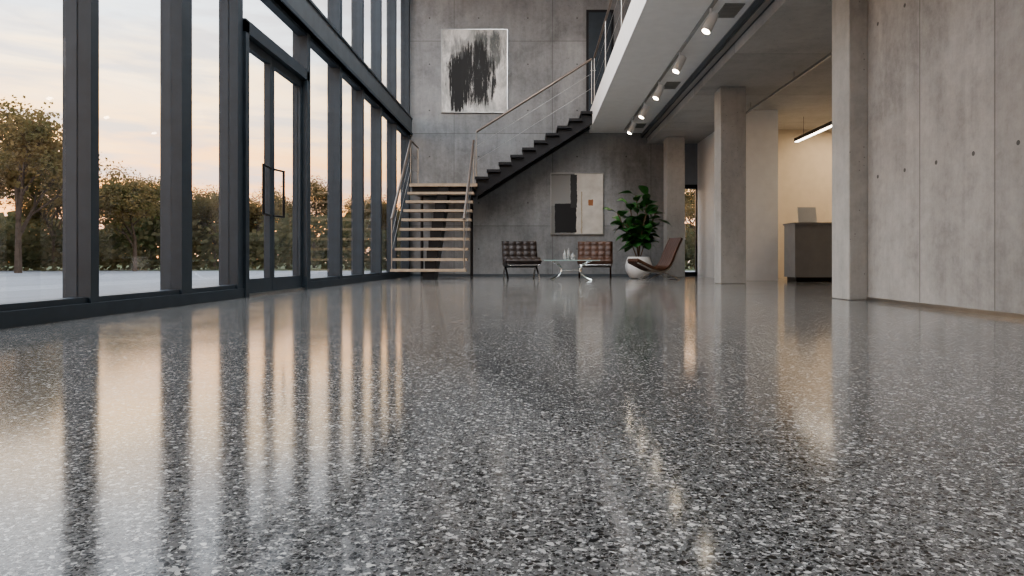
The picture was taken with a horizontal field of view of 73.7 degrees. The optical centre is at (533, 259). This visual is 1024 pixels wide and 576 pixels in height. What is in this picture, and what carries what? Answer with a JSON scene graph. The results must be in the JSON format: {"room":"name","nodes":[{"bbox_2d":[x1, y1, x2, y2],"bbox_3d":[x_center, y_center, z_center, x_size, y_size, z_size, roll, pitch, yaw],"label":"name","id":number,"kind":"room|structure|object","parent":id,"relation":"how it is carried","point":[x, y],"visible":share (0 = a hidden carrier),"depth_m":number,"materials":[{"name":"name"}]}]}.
{"room":"building lobby","nodes":[
{"label":"building lobby","id":0,"kind":"room"},
{"bbox_2d":[0,272,410,328],"bbox_3d":[-3.188,0.350,6.500,0.225,0.100,21.000,0,0,0],"label":"trim","id":1,"kind":"structure","parent":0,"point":[33,316],"depth_m":5.14,"materials":[{"name":"black metal"}]},
{"bbox_2d":[0,276,1023,575],"bbox_3d":[2.460,0.475,6.525,11.480,0.150,21.450,0,0,0],"label":"floor","id":2,"kind":"structure","parent":0,"point":[409,425],"depth_m":1.53,"materials":[{"name":"stone"}]},
{"bbox_2d":[0,297,87,310],"bbox_3d":[-3.195,-3.350,3.830,0.210,7.500,1.860,0,0,0],"label":"window frame","id":3,"kind":"structure","parent":2,"relation":"on","point":[19,305],"depth_m":4.33,"materials":[{"name":"black metal"}]},
{"bbox_2d":[160,0,235,293],"bbox_3d":[-3.195,-3.350,6.555,0.210,7.500,1.130,0,0,0],"label":"window","id":4,"kind":"structure","parent":2,"relation":"on","point":[175,15],"depth_m":5.99,"materials":[{"name":"black metal"}]},
{"bbox_2d":[63,0,412,302],"bbox_3d":[-3.160,-3.350,6.500,0.280,7.500,21.000,0,0,0],"label":"window frame","id":5,"kind":"structure","parent":2,"relation":"on","point":[80,17],"depth_m":4.78,"materials":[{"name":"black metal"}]},
{"bbox_2d":[219,0,305,288],"bbox_3d":[-3.195,-3.350,8.210,0.210,7.500,2.180,0,0,0],"label":"window","id":6,"kind":"structure","parent":2,"relation":"on","point":[231,209],"depth_m":7.12,"materials":[{"name":"black metal"}]},
{"bbox_2d":[228,18,308,297],"bbox_3d":[-3.155,-1.355,8.275,0.190,3.510,2.050,0,0,0],"label":"door","id":7,"kind":"structure","parent":6,"relation":"attached to","point":[274,58],"depth_m":8.17,"materials":[{"name":"black metal"}]},
{"bbox_2d":[292,31,338,281],"bbox_3d":[-3.195,-3.350,10.085,0.210,7.500,1.570,0,0,0],"label":"window","id":8,"kind":"structure","parent":2,"relation":"on","point":[302,45],"depth_m":9.39,"materials":[{"name":"black metal"}]},
{"bbox_2d":[327,0,360,278],"bbox_3d":[-3.195,-3.350,11.585,0.210,7.500,1.430,0,0,0],"label":"window","id":9,"kind":"structure","parent":2,"relation":"on","point":[335,76],"depth_m":10.87,"materials":[{"name":"black metal"}]},
{"bbox_2d":[351,0,379,276],"bbox_3d":[-3.195,-3.350,13.025,0.210,7.500,1.450,0,0,0],"label":"window","id":10,"kind":"structure","parent":2,"relation":"on","point":[357,6],"depth_m":12.30,"materials":[{"name":"black metal"}]},
{"bbox_2d":[370,0,394,274],"bbox_3d":[-3.195,-3.350,14.500,0.210,7.500,1.500,0,0,0],"label":"window","id":11,"kind":"structure","parent":2,"relation":"on","point":[376,114],"depth_m":13.75,"materials":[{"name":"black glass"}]},
{"bbox_2d":[390,111,592,279],"bbox_3d":[-0.766,-1.540,15.365,4.268,3.880,3.230,0,0,0],"label":"staircase","id":12,"kind":"structure","parent":2,"relation":"on","point":[576,127],"depth_m":15.95,"materials":[{"name":"brown wood"}]},
{"bbox_2d":[390,58,591,268],"bbox_3d":[-0.767,-2.271,15.342,4.265,4.906,3.182,0,0,0],"label":"stair railing","id":13,"kind":"object","parent":12,"relation":"on","point":[471,163],"visible":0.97,"depth_m":15.78,"materials":[{"name":"metal"}]},
{"bbox_2d":[502,241,541,278],"bbox_3d":[-0.275,-0.001,14.477,0.760,0.812,0.818,0,0,-10],"label":"lounge chair","id":14,"kind":"object","parent":2,"relation":"on","point":[515,254],"visible":0.99,"depth_m":14.56,"materials":[{"name":"brown leather"}]},
{"bbox_2d":[543,260,599,279],"bbox_3d":[0.740,0.207,13.750,1.106,0.416,0.806,0,0,0],"label":"glass coffee table","id":15,"kind":"object","parent":2,"relation":"on","point":[553,261],"visible":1,"depth_m":13.55,"materials":[{"name":"silver metal"}]},
{"bbox_2d":[563,250,566,259],"bbox_3d":[0.620,-0.102,13.700,0.070,0.200,0.070,0,0,0],"label":"glass bottle","id":16,"kind":"object","parent":15,"relation":"on","point":[564,253],"visible":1,"depth_m":13.68,"materials":[{"name":"clear glass"}]},
{"bbox_2d":[577,241,612,278],"bbox_3d":[1.323,-0.001,14.777,0.760,0.812,0.818,0,0,6],"label":"lounge chair","id":17,"kind":"object","parent":2,"relation":"on","point":[602,251],"visible":0.91,"depth_m":14.88,"materials":[{"name":"brown leather"}]},
{"bbox_2d":[603,185,669,278],"bbox_3d":[2.251,-0.596,14.763,1.247,1.992,1.018,0,0,30],"label":"fiddle leaf fig","id":18,"kind":"object","parent":2,"relation":"on","point":[638,231],"visible":1,"depth_m":14.63,"materials":[{"name":"green plant"}]},
{"bbox_2d":[627,237,682,279],"bbox_3d":[2.459,-0.025,13.891,0.986,0.865,0.600,0,0,-12],"label":"leather lounge chair","id":19,"kind":"object","parent":2,"relation":"on","point":[672,246],"visible":0.99,"depth_m":13.78,"materials":[{"name":"brown leather"}]},
{"bbox_2d":[664,137,684,276],"bbox_3d":[3.335,-1.250,16.250,0.430,3.300,0.400,0,0,0],"label":"concrete column","id":20,"kind":"structure","parent":2,"relation":"on","point":[674,147],"depth_m":16.05,"materials":[{"name":"grey concrete"}]},
{"bbox_2d":[714,87,745,283],"bbox_3d":[3.335,-1.250,11.620,0.430,3.300,0.400,0,0,0],"label":"concrete column","id":21,"kind":"structure","parent":2,"relation":"on","point":[729,102],"depth_m":11.42,"materials":[{"name":"grey concrete"}]},
{"bbox_2d":[783,222,831,281],"bbox_3d":[6.000,-0.145,12.825,2.440,1.090,0.590,0,0,0],"label":"reception desk","id":22,"kind":"object","parent":2,"relation":"on","point":[807,245],"depth_m":12.55,"materials":[{"name":"black metal"}]},
{"bbox_2d":[797,207,816,221],"bbox_3d":[5.100,-0.838,12.820,0.340,0.296,0.240,0,0,0],"label":"laptop","id":23,"kind":"object","parent":22,"relation":"on","point":[805,214],"visible":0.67,"depth_m":12.74,"materials":[{"name":"metal"}]},
{"bbox_2d":[832,0,867,299],"bbox_3d":[3.335,-1.250,6.960,0.430,3.300,0.400,0,0,0],"label":"concrete column","id":24,"kind":"structure","parent":2,"relation":"on","point":[849,17],"depth_m":6.76,"materials":[{"name":"grey concrete"}]},
{"bbox_2d":[410,0,696,275],"bbox_3d":[2.475,-3.350,17.125,11.450,7.500,0.250,0,0,0],"label":"wall","id":25,"kind":"structure","parent":0,"point":[547,38],"depth_m":17.00,"materials":[{"name":"concrete"}]},
{"bbox_2d":[387,0,407,272],"bbox_3d":[-3.195,-3.350,16.050,0.210,7.500,1.600,0,0,0],"label":"window","id":26,"kind":"structure","parent":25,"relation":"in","point":[392,128],"depth_m":15.25,"materials":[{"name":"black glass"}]},
{"bbox_2d":[401,0,409,268],"bbox_3d":[-3.195,-3.350,16.925,0.210,7.500,0.150,0,0,0],"label":"window","id":27,"kind":"structure","parent":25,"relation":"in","point":[405,4],"depth_m":16.85,"materials":[{"name":"black metal"}]},
{"bbox_2d":[441,29,507,112],"bbox_3d":[-1.480,-4.700,16.976,1.656,2.076,0.045,0,0,0],"label":"abstract painting","id":28,"kind":"object","parent":25,"relation":"attached to","point":[474,62],"visible":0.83,"depth_m":16.97,"materials":[{"name":"paint"}]},
{"bbox_2d":[410,274,658,275],"bbox_3d":[0.005,0.375,16.994,6.190,0.050,0.012,0,0,0],"label":"baseboard","id":29,"kind":"structure","parent":25,"relation":"attached to","point":[410,274],"depth_m":16.99,"materials":[{"name":"grey metal"}]},
{"bbox_2d":[551,173,603,234],"bbox_3d":[1.070,-1.400,16.976,1.316,1.536,0.045,0,0,0],"label":"abstract painting","id":30,"kind":"object","parent":25,"relation":"attached to","point":[577,199],"visible":1,"depth_m":16.97,"materials":[{"name":"paint"}]},
{"bbox_2d":[586,10,613,110],"bbox_3d":[1.640,-4.935,16.960,0.680,2.570,0.079,0,0,0],"label":"door","id":31,"kind":"structure","parent":25,"relation":"in","point":[594,19],"depth_m":16.95,"materials":[{"name":"black metal"}]},
{"bbox_2d":[685,185,696,275],"bbox_3d":[3.860,-0.740,17.049,0.480,2.280,0.182,0,0,0],"label":"door","id":32,"kind":"structure","parent":25,"relation":"in","point":[686,186],"depth_m":17.02,"materials":[{"name":"black metal"}]},
{"bbox_2d":[589,0,831,143],"bbox_3d":[4.685,-3.275,6.500,6.630,0.750,21.000,0,0,0],"label":"ceiling","id":33,"kind":"structure","parent":0,"point":[790,36],"depth_m":10.65,"materials":[{"name":"white paint"}]},
{"bbox_2d":[593,0,624,98],"bbox_3d":[1.410,-4.199,6.015,0.050,1.099,19.856,0,0,0],"label":"railing","id":34,"kind":"object","parent":33,"relation":"on","point":[610,2],"visible":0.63,"depth_m":13.44,"materials":[{"name":"metal"}]},
{"bbox_2d":[624,0,718,134],"bbox_3d":[2.191,-2.982,11.000,0.227,0.353,11.000,0,0,0],"label":"track light","id":35,"kind":"object","parent":33,"relation":"attached to","point":[708,26],"visible":1,"depth_m":10.27,"materials":[{"name":"metal"}]},
{"bbox_2d":[635,0,774,137],"bbox_3d":[2.585,-3.093,6.495,0.470,0.136,20.990,0,0,0],"label":"trim","id":36,"kind":"structure","parent":33,"relation":"attached to","point":[729,10],"depth_m":10.00,"materials":[{"name":"grey metal"}]},
{"bbox_2d":[746,52,831,113],"bbox_3d":[4.000,-2.824,4.595,0.042,0.151,17.190,0,0,0],"label":"ceiling pipe","id":37,"kind":"object","parent":33,"relation":"attached to","point":[829,54],"visible":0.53,"depth_m":10.51,"materials":[{"name":"metal"}]},
{"bbox_2d":[794,117,831,141],"bbox_3d":[5.450,-2.672,12.700,0.080,0.455,3.000,0,0,0],"label":"pendant lamp","id":38,"kind":"object","parent":33,"relation":"hanging from","point":[828,125],"visible":0.54,"depth_m":13.30,"materials":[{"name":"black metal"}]},
{"bbox_2d":[697,110,777,280],"bbox_3d":[4.395,-1.250,15.100,0.650,3.300,3.800,0,0,0],"label":"wall","id":39,"kind":"structure","parent":0,"point":[761,125],"depth_m":13.20,"materials":[{"name":"beige paint"}]},
{"bbox_2d":[778,130,831,277],"bbox_3d":[6.360,-1.250,15.300,3.280,3.300,0.200,0,0,0],"label":"wall","id":40,"kind":"structure","parent":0,"point":[804,166],"depth_m":15.20,"materials":[{"name":"beige paint"}]},
{"bbox_2d":[868,0,1023,313],"bbox_3d":[3.425,-1.250,1.375,0.250,3.300,10.750,0,0,0],"label":"wall","id":41,"kind":"structure","parent":0,"point":[946,77],"depth_m":5.49,"materials":[{"name":"concrete"}]},
{"bbox_2d":[867,297,1023,319],"bbox_3d":[3.294,0.383,1.375,0.012,0.035,10.750,0,0,0],"label":"baseboard","id":42,"kind":"structure","parent":41,"relation":"attached to","point":[925,305],"depth_m":5.36,"materials":[{"name":"metal"}]},
{"label":"outside","id":43,"kind":"structure","parent":0,"visible":0},
{"bbox_2d":[1,263,694,270],"bbox_3d":[-15.000,0.510,68.750,150.000,0.180,82.500,0,0,0],"label":"lawn","id":44,"kind":"structure","parent":43,"point":[282,268],"depth_m":30.18,"materials":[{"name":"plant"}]},
{"bbox_2d":[112,174,209,269],"bbox_3d":[-16.341,-1.672,29.517,4.036,4.204,3.390,0,0,30],"label":"tree","id":45,"kind":"object","parent":44,"relation":"on","point":[151,180],"visible":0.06,"depth_m":29.37,"materials":[{"name":"green plant"}]},
{"bbox_2d":[159,183,253,269],"bbox_3d":[-14.157,-1.417,29.639,3.667,3.694,3.620,0,0,14],"label":"tree","id":46,"kind":"object","parent":44,"relation":"on","point":[207,207],"visible":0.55,"depth_m":29.05,"materials":[{"name":"green plant"}]},
{"bbox_2d":[249,188,291,263],"bbox_3d":[-13.979,-1.688,34.403,4.007,4.236,3.531,0,0,7],"label":"tree","id":47,"kind":"object","parent":44,"relation":"on","point":[256,215],"visible":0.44,"depth_m":34.26,"materials":[{"name":"green plant"}]},
{"bbox_2d":[250,175,346,267],"bbox_3d":[-12.376,-2.022,36.041,4.709,4.904,3.954,0,0,-14],"label":"tree","id":48,"kind":"object","parent":44,"relation":"on","point":[320,206],"visible":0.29,"depth_m":35.88,"materials":[{"name":"green plant"}]},
{"bbox_2d":[0,198,694,265],"bbox_3d":[-29.613,-2.620,42.308,124.450,6.736,41.134,0,0,-35],"label":"woodland","id":49,"kind":"object","parent":44,"relation":"on","point":[12,219],"visible":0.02,"depth_m":56.45,"materials":[{"name":"green plant"}]},
{"bbox_2d":[342,194,400,233],"bbox_3d":[-8.597,-1.669,38.164,4.167,4.198,4.114,0,0,-29],"label":"tree","id":50,"kind":"object","parent":44,"relation":"on","point":[367,201],"visible":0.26,"depth_m":37.76,"materials":[{"name":"green plant"}]},
{"bbox_2d":[685,189,694,237],"bbox_3d":[7.926,-1.760,32.310,3.531,4.379,4.205,0,0,-11],"label":"tree","id":51,"kind":"object","parent":44,"relation":"on","point":[689,196],"visible":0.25,"depth_m":32.36,"materials":[{"name":"green plant"}]},
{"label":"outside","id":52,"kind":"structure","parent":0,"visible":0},
{"bbox_2d":[0,271,694,302],"bbox_3d":[-10.000,0.515,-1.250,100.000,0.170,57.500,0,0,0],"label":"paving","id":53,"kind":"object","parent":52,"point":[26,285],"visible":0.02,"depth_m":13.65,"materials":[{"name":"grey concrete"}]},
{"bbox_2d":[0,148,38,207],"bbox_3d":[-19.777,-2.088,24.027,4.936,5.037,5.001,0,0,-32],"label":"tree","id":54,"kind":"object","parent":53,"relation":"on","point":[2,194],"visible":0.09,"depth_m":23.51,"materials":[{"name":"green plant"}]},
{"bbox_2d":[0,176,101,263],"bbox_3d":[-19.404,-1.672,27.530,4.036,4.204,3.390,0,0,36],"label":"tree","id":55,"kind":"object","parent":53,"relation":"on","point":[45,216],"visible":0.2,"depth_m":27.09,"materials":[{"name":"green plant"}]},
{"bbox_2d":[0,95,117,272],"bbox_3d":[-17.001,-2.460,23.416,4.660,5.780,5.550,0,0,-17],"label":"tree","id":56,"kind":"object","parent":53,"relation":"on","point":[29,147],"visible":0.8,"depth_m":22.10,"materials":[{"name":"green plant"}]},
{"bbox_2d":[99,160,159,270],"bbox_3d":[-15.492,-1.688,25.722,3.531,4.236,4.007,0,0,-40],"label":"tree","id":57,"kind":"object","parent":53,"relation":"on","point":[132,198],"visible":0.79,"depth_m":25.21,"materials":[{"name":"green plant"}]},
{"bbox_2d":[0,213,694,270],"bbox_3d":[-14.511,-0.929,18.577,29.997,2.875,67.158,0,0,44],"label":"hedge","id":58,"kind":"object","parent":53,"relation":"on","point":[7,241],"visible":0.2,"depth_m":28.86,"materials":[{"name":"green plant"}]}
]}

